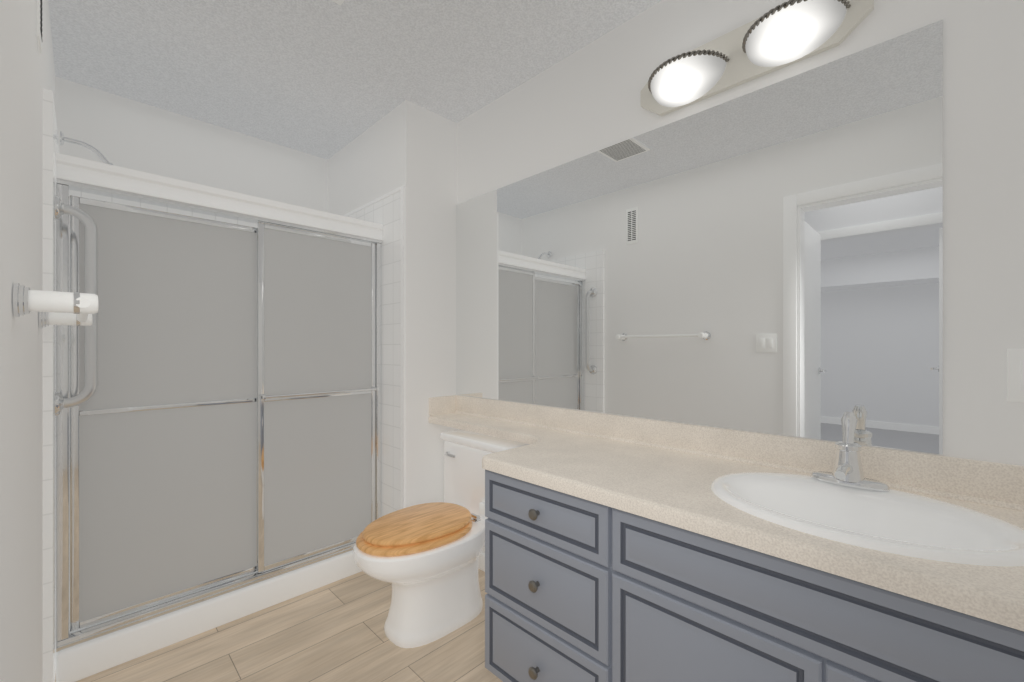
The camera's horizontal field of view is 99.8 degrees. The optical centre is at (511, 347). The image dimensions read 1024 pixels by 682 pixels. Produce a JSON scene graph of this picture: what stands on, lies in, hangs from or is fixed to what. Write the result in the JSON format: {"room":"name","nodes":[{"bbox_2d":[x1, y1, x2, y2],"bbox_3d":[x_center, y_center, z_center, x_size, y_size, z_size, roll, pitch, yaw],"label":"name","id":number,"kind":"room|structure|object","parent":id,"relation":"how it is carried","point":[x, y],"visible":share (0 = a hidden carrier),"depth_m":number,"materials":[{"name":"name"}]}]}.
{"room":"bathroom","nodes":[
{"label":"bathroom","id":0,"kind":"room"},
{"bbox_2d":[0,0,55,681],"bbox_3d":[-1.034,-0.050,0.829,0.120,2.440,3.235,0,0,-45],"label":"wall","id":1,"kind":"structure","parent":0,"point":[27,72],"depth_m":0.87,"materials":[{"name":"white paint"}]},
{"bbox_2d":[37,0,41,53],"bbox_3d":[-1.280,-0.960,1.167,0.007,0.280,0.100,0,0,-45],"label":"air vent","id":2,"kind":"object","parent":1,"relation":"in","point":[39,21],"visible":1,"depth_m":1.14,"materials":[{"name":"white plastic"}]},
{"bbox_2d":[43,88,59,681],"bbox_3d":[-1.788,0.180,1.683,0.022,1.980,0.938,0,0,-45],"label":"tile","id":3,"kind":"structure","parent":1,"relation":"attached to","point":[50,143],"depth_m":1.35,"materials":[{"name":"white tile"}]},
{"bbox_2d":[55,195,96,415],"bbox_3d":[-1.478,-0.140,1.463,0.101,0.730,0.080,0,0,-45],"label":"grab rail","id":4,"kind":"object","parent":3,"relation":"attached to","point":[90,385],"visible":0.98,"depth_m":1.47,"materials":[{"name":"silver metal"}]},
{"bbox_2d":[60,131,112,164],"bbox_3d":[-1.779,-0.806,1.842,0.211,0.164,0.076,0,0,-45],"label":"shower head","id":5,"kind":"object","parent":3,"relation":"attached to","point":[98,153],"visible":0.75,"depth_m":1.81},
{"bbox_2d":[13,283,98,327],"bbox_3d":[-1.067,-0.085,1.026,0.107,0.060,0.700,0,0,-45],"label":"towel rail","id":6,"kind":"object","parent":1,"relation":"attached to","point":[65,308],"visible":1,"depth_m":0.80,"materials":[{"name":"white plastic"}]},
{"bbox_2d":[56,77,327,211],"bbox_3d":[-1.767,-0.050,2.454,1.381,2.440,0.100,0,0,-45],"label":"wall","id":7,"kind":"structure","parent":0,"point":[117,130],"depth_m":2.35,"materials":[{"name":"white paint"}]},
{"bbox_2d":[69,190,257,585],"bbox_3d":[-1.685,0.180,2.457,1.261,1.980,0.012,0,0,-45],"label":"tile","id":8,"kind":"structure","parent":7,"relation":"attached to","point":[143,205],"depth_m":2.18,"materials":[{"name":"white tile"}]},
{"bbox_2d":[76,568,502,681],"bbox_3d":[-0.438,1.195,1.425,1.805,0.050,3.435,0,0,-45],"label":"floor","id":9,"kind":"structure","parent":0,"point":[333,632],"depth_m":1.67,"materials":[{"name":"brown wood"}]},
{"bbox_2d":[56,550,361,681],"bbox_3d":[-1.400,1.110,2.179,1.223,0.120,0.781,0,0,-45],"label":"shower base","id":10,"kind":"object","parent":9,"relation":"on","point":[91,657],"visible":0.33,"depth_m":1.74,"materials":[{"name":"white ceramic"}]},
{"bbox_2d":[56,153,382,651],"bbox_3d":[-1.163,0.189,1.941,1.223,1.718,0.132,0,0,-45],"label":"shower door","id":11,"kind":"structure","parent":10,"relation":"on","point":[226,428],"depth_m":1.82,"materials":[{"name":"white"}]},
{"bbox_2d":[353,429,529,647],"bbox_3d":[-0.290,0.799,1.869,0.756,0.742,0.557,0,0,-45],"label":"toilet","id":12,"kind":"object","parent":9,"relation":"on","point":[423,559],"visible":0.94,"depth_m":1.75,"materials":[{"name":"white ceramic"}]},
{"bbox_2d":[479,463,1023,681],"bbox_3d":[0.544,0.784,1.166,0.578,0.772,1.476,0,0,-45],"label":"bathroom vanity","id":13,"kind":"object","parent":9,"relation":"on","point":[619,548],"depth_m":0.96,"materials":[{"name":"grey paint"}]},
{"bbox_2d":[428,411,1023,622],"bbox_3d":[0.280,0.379,1.441,0.563,0.038,2.238,0,0,-45],"label":"countertop","id":14,"kind":"structure","parent":13,"relation":"on","point":[640,476],"depth_m":1.12,"materials":[{"name":"beige stone"}]},
{"bbox_2d":[676,459,1023,586],"bbox_3d":[0.750,0.425,0.962,0.432,0.159,0.570,0,0,-45],"label":"sink","id":15,"kind":"object","parent":14,"relation":"in","point":[982,538],"depth_m":0.97,"materials":[{"name":"white ceramic"}]},
{"bbox_2d":[808,412,891,490],"bbox_3d":[0.822,0.254,1.062,0.159,0.180,0.160,0,0,-45],"label":"faucet","id":16,"kind":"object","parent":14,"relation":"on","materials":[{"name":"silver metal"}]},
{"bbox_2d":[48,0,660,159],"bbox_3d":[-0.650,-1.295,0.788,3.005,0.050,4.035,0,0,-45],"label":"ceiling","id":17,"kind":"structure","parent":0,"point":[326,79],"depth_m":1.86,"materials":[{"name":"white paint"}]},
{"bbox_2d":[332,0,344,4],"bbox_3d":[-0.629,-1.261,1.407,0.250,0.014,0.250,0,0,-45],"label":"ceiling vent","id":18,"kind":"object","parent":17,"relation":"in","point":[339,2],"visible":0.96,"depth_m":1.56,"materials":[{"name":"white plastic"}]},
{"bbox_2d":[328,100,456,506],"bbox_3d":[-0.778,-0.050,2.741,0.424,2.440,1.093,0,0,-45],"label":"wall","id":19,"kind":"structure","parent":0,"point":[411,146],"depth_m":2.32,"materials":[{"name":"white paint"}]},
{"bbox_2d":[343,185,405,515],"bbox_3d":[-0.894,0.170,2.546,0.016,2.000,0.981,0,0,-45],"label":"tile","id":20,"kind":"structure","parent":19,"relation":"attached to","point":[387,211],"depth_m":2.27,"materials":[{"name":"white tile"}]},
{"bbox_2d":[457,0,1023,553],"bbox_3d":[0.551,-0.050,1.641,0.100,2.440,2.342,0,0,-45],"label":"wall","id":21,"kind":"structure","parent":0,"point":[585,100],"depth_m":1.05,"materials":[{"name":"white paint"}]},
{"bbox_2d":[478,553,484,571],"bbox_3d":[-0.015,1.127,2.129,0.012,0.085,0.852,0,0,-45],"label":"baseboard","id":22,"kind":"structure","parent":21,"relation":"attached to","point":[481,563],"depth_m":2.25,"materials":[{"name":"white"}]},
{"bbox_2d":[456,19,942,454],"bbox_3d":[0.372,-0.272,1.743,0.005,1.067,1.939,0,0,-45],"label":"mirror","id":23,"kind":"object","parent":21,"relation":"attached to","point":[768,259],"visible":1,"depth_m":1.37,"materials":[{"name":"clear glass"}]},
{"bbox_2d":[452,395,1023,506],"bbox_3d":[0.472,0.314,1.633,0.020,0.097,2.238,0,0,-45],"label":"backsplash","id":24,"kind":"structure","parent":21,"relation":"attached to","point":[1004,483],"depth_m":1.32,"materials":[{"name":"beige stone"}]},
{"bbox_2d":[640,0,873,115],"bbox_3d":[0.677,-0.931,1.334,0.152,0.178,0.670,0,0,-45],"label":"sconce","id":25,"kind":"object","parent":21,"relation":"attached to","point":[784,34],"visible":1,"depth_m":1.31,"materials":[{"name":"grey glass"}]},
{"bbox_2d":[1007,349,1023,401],"bbox_3d":[1.155,0.062,0.957,0.008,0.120,0.072,0,0,-45],"label":"electrical outlet","id":26,"kind":"object","parent":21,"relation":"attached to","point":[1015,375],"visible":1,"depth_m":0.97,"materials":[{"name":"white plastic"}]}
]}

